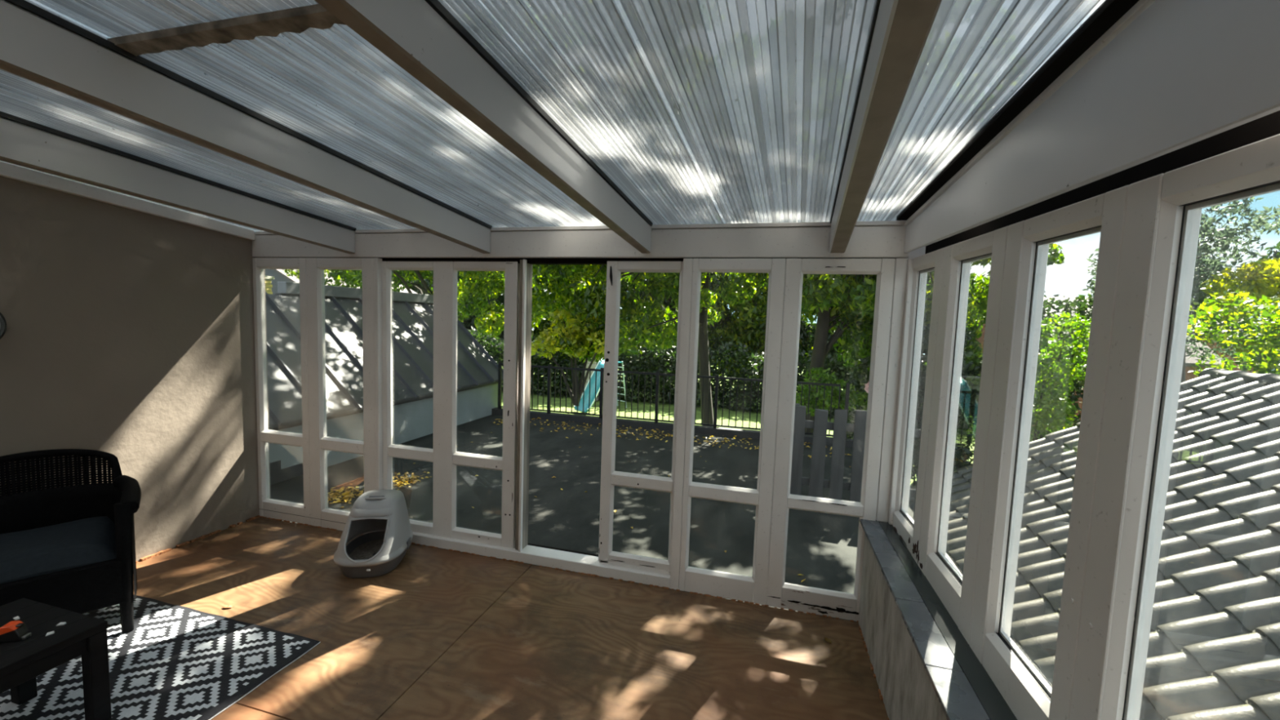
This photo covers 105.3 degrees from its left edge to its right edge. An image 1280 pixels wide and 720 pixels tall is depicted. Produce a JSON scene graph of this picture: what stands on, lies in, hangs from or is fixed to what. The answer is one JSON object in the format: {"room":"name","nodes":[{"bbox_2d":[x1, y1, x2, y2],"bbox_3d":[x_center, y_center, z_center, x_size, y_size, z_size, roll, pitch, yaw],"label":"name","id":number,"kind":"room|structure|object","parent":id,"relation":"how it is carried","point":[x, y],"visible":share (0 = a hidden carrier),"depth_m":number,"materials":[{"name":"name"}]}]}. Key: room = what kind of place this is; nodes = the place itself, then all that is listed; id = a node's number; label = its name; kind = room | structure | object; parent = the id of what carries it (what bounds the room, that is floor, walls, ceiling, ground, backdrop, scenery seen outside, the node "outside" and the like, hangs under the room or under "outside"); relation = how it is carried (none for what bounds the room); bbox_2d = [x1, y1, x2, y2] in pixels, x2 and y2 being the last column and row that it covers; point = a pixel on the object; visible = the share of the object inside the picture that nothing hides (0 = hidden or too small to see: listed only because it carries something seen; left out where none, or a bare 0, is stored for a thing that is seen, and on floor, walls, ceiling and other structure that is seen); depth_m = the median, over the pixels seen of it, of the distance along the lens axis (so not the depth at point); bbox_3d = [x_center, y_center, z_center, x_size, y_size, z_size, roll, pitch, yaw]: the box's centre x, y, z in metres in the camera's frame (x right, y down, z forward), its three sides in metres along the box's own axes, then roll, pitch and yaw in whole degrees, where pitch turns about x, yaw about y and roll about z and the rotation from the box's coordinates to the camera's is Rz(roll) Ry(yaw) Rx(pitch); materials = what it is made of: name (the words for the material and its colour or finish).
{"room":"sunroom","nodes":[
{"label":"sunroom","id":0,"kind":"room"},
{"bbox_2d":[0,176,270,561],"bbox_3d":[-3.429,0.133,1.598,0.200,2.545,4.296,3,5,15],"label":"wall","id":1,"kind":"structure","parent":0,"point":[129,335],"depth_m":2.90,"materials":[{"name":"beige paint"}]},
{"bbox_2d":[0,312,6,339],"bbox_3d":[-3.116,-0.163,2.268,0.031,0.230,0.230,3,5,15],"label":"wall clock","id":2,"kind":"object","parent":1,"relation":"attached to","point":[2,321],"visible":1,"depth_m":2.36,"materials":[{"name":"black plastic"}]},
{"bbox_2d":[133,515,888,719],"bbox_3d":[-1.158,1.525,1.057,4.810,0.214,4.236,3,5,15],"label":"floor","id":3,"kind":"structure","parent":0,"point":[443,634],"depth_m":2.38,"materials":[{"name":"brown wood"}]},
{"bbox_2d":[0,594,320,719],"bbox_3d":[-2.424,1.345,1.535,1.417,0.007,1.940,3,5,15],"label":"patterned rug","id":4,"kind":"object","parent":3,"relation":"on","point":[177,662],"visible":0.68,"depth_m":2.09,"materials":[{"name":"fabric"}]},
{"bbox_2d":[0,597,111,719],"bbox_3d":[-2.228,1.145,1.622,0.473,0.393,0.475,3,5,15],"label":"side table","id":5,"kind":"object","parent":4,"relation":"on","point":[21,661],"visible":0.93,"depth_m":1.74,"materials":[{"name":"black wood"}]},
{"bbox_2d":[0,620,31,642],"bbox_3d":[-2.127,0.920,1.657,0.082,0.055,0.039,1,5,-15],"label":"tape measure","id":6,"kind":"object","parent":5,"relation":"on","point":[16,630],"visible":1,"depth_m":1.65,"materials":[{"name":"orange plastic"}]},
{"bbox_2d":[45,631,54,635],"bbox_3d":[-2.041,0.945,1.691,0.011,0.006,0.022,5,5,30],"label":"scrap","id":7,"kind":"object","parent":5,"relation":"on","point":[51,632],"visible":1,"depth_m":1.69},
{"bbox_2d":[56,622,66,626],"bbox_3d":[-2.063,0.940,1.743,0.022,0.006,0.011,0,5,-19],"label":"scrap","id":8,"kind":"object","parent":5,"relation":"on","point":[60,623],"visible":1,"depth_m":1.74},
{"bbox_2d":[0,448,141,633],"bbox_3d":[-2.805,0.872,2.265,0.619,0.797,0.703,6,6,43],"label":"rattan armchair","id":9,"kind":"object","parent":4,"relation":"on","point":[70,547],"visible":1,"depth_m":2.31,"materials":[{"name":"black wicker"}]},
{"bbox_2d":[0,515,116,584],"bbox_3d":[-2.791,0.861,2.250,0.524,0.090,0.524,6,6,43],"label":"seat cushion","id":10,"kind":"object","parent":9,"relation":"on","point":[37,548],"depth_m":2.22,"materials":[{"name":"grey fabric"}]},
{"bbox_2d":[222,604,232,608],"bbox_3d":[-2.131,1.276,2.525,0.052,0.007,0.026,2,5,-4],"label":"fallen leaf","id":11,"kind":"object","parent":3,"relation":"on","point":[228,606],"visible":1,"depth_m":2.53,"materials":[{"name":"yellow plant"}]},
{"bbox_2d":[333,488,413,578],"bbox_3d":[-1.642,1.050,3.032,0.398,0.416,0.506,1,5,-10],"label":"box","id":12,"kind":"object","parent":3,"relation":"on","point":[375,553],"visible":1,"depth_m":2.98,"materials":[{"name":"grey plastic"}]},
{"bbox_2d":[339,530,406,578],"bbox_3d":[-1.648,1.209,3.045,0.364,0.096,0.476,1,5,-10],"label":"tray","id":13,"kind":"object","parent":12,"relation":"attached to","point":[366,545],"depth_m":3.00,"materials":[{"name":"grey plastic"}]},
{"bbox_2d":[373,257,670,587],"bbox_3d":[-0.766,0.325,3.136,2.066,1.906,0.204,3,5,15],"label":"door frame","id":14,"kind":"structure","parent":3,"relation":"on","point":[535,554],"depth_m":3.17,"materials":[{"name":"white paint"}]},
{"bbox_2d":[382,261,519,548],"bbox_3d":[-1.273,0.281,3.223,1.026,1.834,0.052,3,5,15],"label":"door","id":15,"kind":"structure","parent":14,"relation":"attached to","point":[444,455],"depth_m":3.19,"materials":[{"name":"white paint"}]},
{"bbox_2d":[598,261,683,574],"bbox_3d":[0.019,0.346,2.873,0.496,1.828,0.071,3,5,15],"label":"door","id":16,"kind":"structure","parent":14,"relation":"attached to","point":[610,477],"depth_m":2.89,"materials":[{"name":"white paint"}]},
{"bbox_2d":[824,637,831,644],"bbox_3d":[0.932,1.391,2.426,0.026,0.007,0.052,0,5,-20],"label":"fallen leaf","id":17,"kind":"object","parent":3,"relation":"on","point":[827,639],"visible":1,"depth_m":2.43,"materials":[{"name":"brown plant"}]},
{"bbox_2d":[0,0,1105,253],"bbox_3d":[-1.276,-0.803,1.040,4.617,0.582,4.456,3,5,15],"label":"ceiling","id":18,"kind":"structure","parent":0,"point":[319,122],"depth_m":1.50,"materials":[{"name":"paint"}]},
{"bbox_2d":[252,220,925,524],"bbox_3d":[-0.656,-0.021,3.029,4.410,1.620,0.148,3,5,15],"label":"wall","id":19,"kind":"structure","parent":0,"point":[553,245],"depth_m":2.67,"materials":[{"name":"white paint"}]},
{"bbox_2d":[252,257,377,533],"bbox_3d":[-2.292,0.245,3.467,1.056,1.906,0.061,3,5,15],"label":"window","id":20,"kind":"structure","parent":19,"relation":"in","point":[314,442],"depth_m":3.45,"materials":[{"name":"white paint"}]},
{"bbox_2d":[515,259,532,551],"bbox_3d":[-0.735,0.300,3.084,0.045,1.834,0.106,3,5,15],"label":"door frame","id":21,"kind":"structure","parent":19,"relation":"attached to","point":[526,269],"depth_m":3.06,"materials":[{"name":"white wood"}]},
{"bbox_2d":[669,257,786,605],"bbox_3d":[0.478,0.400,2.739,0.546,1.906,0.060,3,5,15],"label":"window","id":22,"kind":"structure","parent":19,"relation":"in","point":[683,577],"depth_m":2.72,"materials":[{"name":"white paint"}]},
{"bbox_2d":[766,258,895,621],"bbox_3d":[0.994,0.428,2.602,0.522,1.906,0.061,3,5,15],"label":"window","id":23,"kind":"structure","parent":19,"relation":"in","point":[841,605],"depth_m":2.59,"materials":[{"name":"white paint"}]},
{"bbox_2d":[857,518,1017,719],"bbox_3d":[0.816,1.308,0.549,0.381,0.664,4.308,3,5,14],"label":"wall","id":24,"kind":"structure","parent":0,"point":[925,668],"depth_m":1.79,"materials":[{"name":"grey stone"}]},
{"bbox_2d":[892,247,944,568],"bbox_3d":[1.295,0.198,2.224,0.071,1.366,0.484,3,5,13],"label":"window","id":25,"kind":"structure","parent":24,"relation":"in","point":[908,530],"depth_m":2.38,"materials":[{"name":"white paint"}]},
{"bbox_2d":[918,226,1008,644],"bbox_3d":[1.197,0.242,1.796,0.070,1.373,0.516,3,5,13],"label":"window","id":26,"kind":"structure","parent":24,"relation":"in","point":[955,591],"depth_m":1.91,"materials":[{"name":"white paint"}]},
{"bbox_2d":[968,185,1128,719],"bbox_3d":[1.083,0.292,1.307,0.073,1.377,0.578,3,5,13],"label":"window","id":27,"kind":"structure","parent":24,"relation":"in","point":[1028,695],"depth_m":1.40,"materials":[{"name":"white paint"}]},
{"bbox_2d":[1069,133,1279,719],"bbox_3d":[0.915,0.368,0.575,0.070,1.400,1.013,3,5,13],"label":"window","id":28,"kind":"structure","parent":24,"relation":"in","point":[1163,211],"depth_m":0.97,"materials":[{"name":"white paint"}]},
{"bbox_2d":[896,0,1279,253],"bbox_3d":[0.883,-0.560,0.351,0.170,0.732,4.215,3,5,13],"label":"wall","id":29,"kind":"structure","parent":0,"point":[1141,90],"depth_m":1.02,"materials":[{"name":"paint"}]},
{"label":"outside","id":30,"kind":"structure","parent":0,"visible":0},
{"bbox_2d":[501,355,977,484],"bbox_3d":[9.817,1.686,37.643,120.000,0.300,62.600,3,5,15],"label":"lawn","id":31,"kind":"structure","parent":30,"point":[666,406],"depth_m":22.90,"materials":[{"name":"green plant"}]},
{"bbox_2d":[265,275,274,293],"bbox_3d":[-13.905,-0.406,17.899,0.660,5.320,0.660,3,5,15],"label":"brick chimney","id":32,"kind":"object","parent":31,"relation":"on","point":[268,286],"visible":0.1,"depth_m":17.79,"materials":[{"name":"beige brick"}]},
{"bbox_2d":[264,269,417,293],"bbox_3d":[-15.000,-1.403,23.362,7.420,6.370,6.900,3,5,15],"label":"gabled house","id":33,"kind":"structure","parent":31,"relation":"on","point":[279,275],"depth_m":19.80,"materials":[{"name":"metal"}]},
{"bbox_2d":[265,281,503,484],"bbox_3d":[-4.700,1.235,6.547,3.588,4.480,5.236,3,5,15],"label":"neighbouring building","id":34,"kind":"structure","parent":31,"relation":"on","point":[412,313],"depth_m":6.15,"materials":[{"name":"white paint"}]},
{"bbox_2d":[282,269,548,317],"bbox_3d":[-8.439,-1.431,14.676,13.598,8.295,5.371,5,5,29],"label":"tree","id":35,"kind":"object","parent":31,"relation":"on","point":[351,277],"visible":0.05,"depth_m":13.37,"materials":[{"name":"green plant"}]},
{"bbox_2d":[406,270,428,293],"bbox_3d":[-17.328,-4.763,38.464,9.591,11.369,6.447,4,5,22],"label":"tree","id":36,"kind":"object","parent":31,"relation":"on","point":[411,275],"visible":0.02,"depth_m":37.12,"materials":[{"name":"green plant"}]},
{"bbox_2d":[410,271,545,358],"bbox_3d":[-11.457,-4.380,34.544,9.918,10.836,6.583,3,5,15],"label":"tree","id":37,"kind":"object","parent":31,"relation":"on","point":[468,323],"visible":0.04,"depth_m":32.82,"materials":[{"name":"green plant"}]},
{"bbox_2d":[530,308,604,406],"bbox_3d":[-1.166,-0.022,8.488,1.610,1.757,0.819,3,5,15],"label":"tree","id":38,"kind":"object","parent":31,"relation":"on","point":[571,326],"visible":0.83,"depth_m":8.43,"materials":[{"name":"green plant"}]},
{"bbox_2d":[531,264,622,375],"bbox_3d":[-4.658,-4.110,34.142,9.326,10.993,6.640,4,5,23],"label":"tree","id":39,"kind":"object","parent":31,"relation":"on","point":[545,324],"visible":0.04,"depth_m":32.60,"materials":[{"name":"green plant"}]},
{"bbox_2d":[584,358,599,400],"bbox_3d":[-2.454,0.952,25.101,0.800,2.260,0.800,3,5,15],"label":"stone pier","id":40,"kind":"structure","parent":31,"relation":"on","point":[594,364],"depth_m":24.80,"materials":[{"name":"beige stone"}]},
{"bbox_2d":[573,358,626,412],"bbox_3d":[-1.712,1.111,22.586,0.958,2.419,2.639,6,6,43],"label":"slide","id":41,"kind":"object","parent":31,"relation":"on","point":[600,364],"visible":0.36,"depth_m":22.27,"materials":[{"name":"teal plastic"}]},
{"bbox_2d":[457,264,771,426],"bbox_3d":[-1.028,-2.228,10.073,9.110,11.104,4.691,3,5,18],"label":"tree","id":42,"kind":"object","parent":31,"relation":"on","point":[590,298],"visible":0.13,"depth_m":8.91,"materials":[{"name":"green plant"}]},
{"bbox_2d":[617,272,735,387],"bbox_3d":[1.079,-3.739,31.251,9.256,11.335,6.965,1,5,-14],"label":"tree","id":43,"kind":"object","parent":31,"relation":"on","point":[666,303],"visible":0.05,"depth_m":29.93,"materials":[{"name":"green plant"}]},
{"bbox_2d":[466,325,977,429],"bbox_3d":[-2.647,0.388,25.937,51.437,3.881,2.448,3,5,15],"label":"hedge","id":44,"kind":"object","parent":31,"relation":"on","point":[536,360],"visible":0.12,"depth_m":24.42,"materials":[{"name":"green plant"}]},
{"bbox_2d":[707,272,828,391],"bbox_3d":[7.280,-3.810,30.718,9.198,11.609,6.639,1,5,-7],"label":"tree","id":45,"kind":"object","parent":31,"relation":"on","point":[749,327],"visible":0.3,"depth_m":29.33,"materials":[{"name":"green plant"}]},
{"bbox_2d":[795,367,868,435],"bbox_3d":[2.817,1.906,7.191,1.450,3.577,0.710,3,5,15],"label":"shrub","id":46,"kind":"object","parent":31,"relation":"on","point":[855,399],"visible":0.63,"depth_m":7.11,"materials":[{"name":"green plant"}]},
{"bbox_2d":[864,381,869,393],"bbox_3d":[3.287,0.989,6.965,0.274,1.463,0.212,3,5,15],"label":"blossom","id":47,"kind":"object","parent":46,"relation":"attached to","point":[866,388],"visible":0.07,"depth_m":6.94,"materials":[{"name":"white plant"}]},
{"bbox_2d":[797,271,932,389],"bbox_3d":[12.567,-2.825,28.268,8.808,10.983,7.238,1,5,-17],"label":"tree","id":48,"kind":"object","parent":31,"relation":"on","point":[805,328],"visible":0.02,"depth_m":27.71,"materials":[{"name":"green plant"}]},
{"bbox_2d":[666,243,1067,435],"bbox_3d":[2.582,-3.184,7.224,7.626,13.708,6.748,3,5,15],"label":"tree","id":49,"kind":"object","parent":31,"relation":"on","point":[846,300],"visible":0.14,"depth_m":7.78,"materials":[{"name":"green plant"}]},
{"bbox_2d":[840,322,982,487],"bbox_3d":[4.219,1.538,7.365,2.673,4.385,1.670,3,5,15],"label":"shrub","id":50,"kind":"object","parent":31,"relation":"on","point":[971,363],"visible":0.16,"depth_m":7.01,"materials":[{"name":"green plant"}]},
{"bbox_2d":[1029,311,1091,441],"bbox_3d":[5.931,1.517,7.503,1.614,4.520,1.423,-1,5,-30],"label":"leafy shrub","id":51,"kind":"object","parent":31,"relation":"on","point":[1044,393],"visible":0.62,"depth_m":6.96,"materials":[{"name":"green plant"}]},
{"bbox_2d":[1030,292,1093,441],"bbox_3d":[7.802,1.190,9.194,1.889,5.033,1.564,3,5,15],"label":"undergrowth","id":52,"kind":"object","parent":31,"relation":"on","point":[1082,306],"visible":0.16,"depth_m":8.89,"materials":[{"name":"green plant"}]},
{"bbox_2d":[1071,262,1097,388],"bbox_3d":[12.668,-0.045,13.202,2.083,7.211,1.781,2,5,1],"label":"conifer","id":53,"kind":"object","parent":31,"relation":"on","point":[1096,263],"visible":0.02,"depth_m":13.59,"materials":[{"name":"green plant"}]},
{"bbox_2d":[973,290,1258,373],"bbox_3d":[21.529,-0.073,24.328,9.200,6.120,8.480,3,5,15],"label":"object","id":54,"kind":"structure","parent":31,"relation":"on","point":[980,340],"depth_m":22.54,"materials":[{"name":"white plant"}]},
{"bbox_2d":[1029,319,1225,439],"bbox_3d":[15.302,1.059,16.059,3.900,4.730,3.100,3,5,15],"label":"shed","id":55,"kind":"object","parent":31,"relation":"on","point":[1190,362],"visible":0.02,"depth_m":14.45,"materials":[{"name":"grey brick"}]},
{"bbox_2d":[1080,196,1279,382],"bbox_3d":[11.054,0.155,10.258,2.964,7.169,2.824,3,5,15],"label":"tree","id":56,"kind":"object","parent":31,"relation":"on","point":[1204,267],"visible":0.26,"depth_m":9.31,"materials":[{"name":"green plant"}]},
{"bbox_2d":[1186,290,1279,377],"bbox_3d":[9.579,1.552,6.491,4.023,4.871,2.615,3,5,15],"label":"hedge","id":57,"kind":"object","parent":31,"relation":"on","point":[1253,359],"visible":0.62,"depth_m":6.71,"materials":[{"name":"green plant"}]},
{"bbox_2d":[1200,257,1279,364],"bbox_3d":[11.092,1.090,8.242,2.978,5.632,1.668,3,5,15],"label":"tree","id":58,"kind":"object","parent":31,"relation":"on","point":[1264,279],"visible":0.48,"depth_m":8.23,"materials":[{"name":"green plant"}]},
{"bbox_2d":[1255,241,1279,265],"bbox_3d":[18.032,0.232,10.960,6.249,7.417,4.176,3,5,17],"label":"tree","id":59,"kind":"object","parent":31,"relation":"on","point":[1276,254],"visible":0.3,"depth_m":12.02,"materials":[{"name":"green plant"}]},
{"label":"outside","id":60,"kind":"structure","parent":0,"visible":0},
{"bbox_2d":[908,368,1279,719],"bbox_3d":[4.869,1.331,2.086,5.735,2.073,6.950,3,5,15],"label":"roof","id":61,"kind":"structure","parent":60,"point":[1214,647],"depth_m":3.32,"materials":[{"name":"tile"}]},
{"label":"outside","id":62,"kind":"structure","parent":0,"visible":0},
{"bbox_2d":[270,414,914,622],"bbox_3d":[-0.266,1.373,5.378,5.800,0.300,4.454,3,5,15],"label":"pavement","id":63,"kind":"structure","parent":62,"point":[822,547],"depth_m":4.46,"materials":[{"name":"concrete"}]},
{"bbox_2d":[327,483,364,507],"bbox_3d":[-2.689,1.191,4.394,0.594,0.041,0.508,3,5,15],"label":"leaf litter","id":64,"kind":"object","parent":63,"relation":"on","point":[346,493],"visible":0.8,"depth_m":4.36,"materials":[{"name":"yellow plant"}]},
{"bbox_2d":[392,471,431,489],"bbox_3d":[-2.333,1.173,4.786,0.468,0.039,0.621,3,5,15],"label":"leaf litter","id":65,"kind":"object","parent":63,"relation":"on","point":[412,476],"visible":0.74,"depth_m":4.82,"materials":[{"name":"yellow plant"}]},
{"bbox_2d":[413,436,850,582],"bbox_3d":[-0.406,1.238,4.943,5.198,0.020,3.266,3,5,15],"label":"leaf litter","id":66,"kind":"object","parent":63,"relation":"on","point":[615,511],"visible":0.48,"depth_m":4.67,"materials":[{"name":"plant"}]},
{"bbox_2d":[491,407,853,448],"bbox_3d":[0.325,1.021,7.547,5.800,0.100,0.140,3,5,15],"label":"kerb","id":67,"kind":"object","parent":63,"relation":"on","point":[700,429],"visible":0.64,"depth_m":7.52,"materials":[{"name":"grey concrete"}]},
{"bbox_2d":[497,361,849,439],"bbox_3d":[0.263,0.572,7.491,5.444,0.800,0.044,3,5,15],"label":"metal railing","id":68,"kind":"object","parent":67,"relation":"on","point":[549,367],"visible":0.65,"depth_m":7.53,"materials":[{"name":"black metal"}]},
{"bbox_2d":[493,417,851,457],"bbox_3d":[0.191,1.086,7.021,5.319,0.035,0.976,3,5,15],"label":"leaf litter","id":69,"kind":"object","parent":63,"relation":"on","point":[564,424],"visible":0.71,"depth_m":7.09,"materials":[{"name":"plant"}]},
{"bbox_2d":[790,403,922,518],"bbox_3d":[1.988,0.902,4.459,1.230,0.941,0.120,3,5,15],"label":"picket fence","id":70,"kind":"object","parent":63,"relation":"on","point":[820,424],"visible":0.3,"depth_m":4.46,"materials":[{"name":"grey wood"}]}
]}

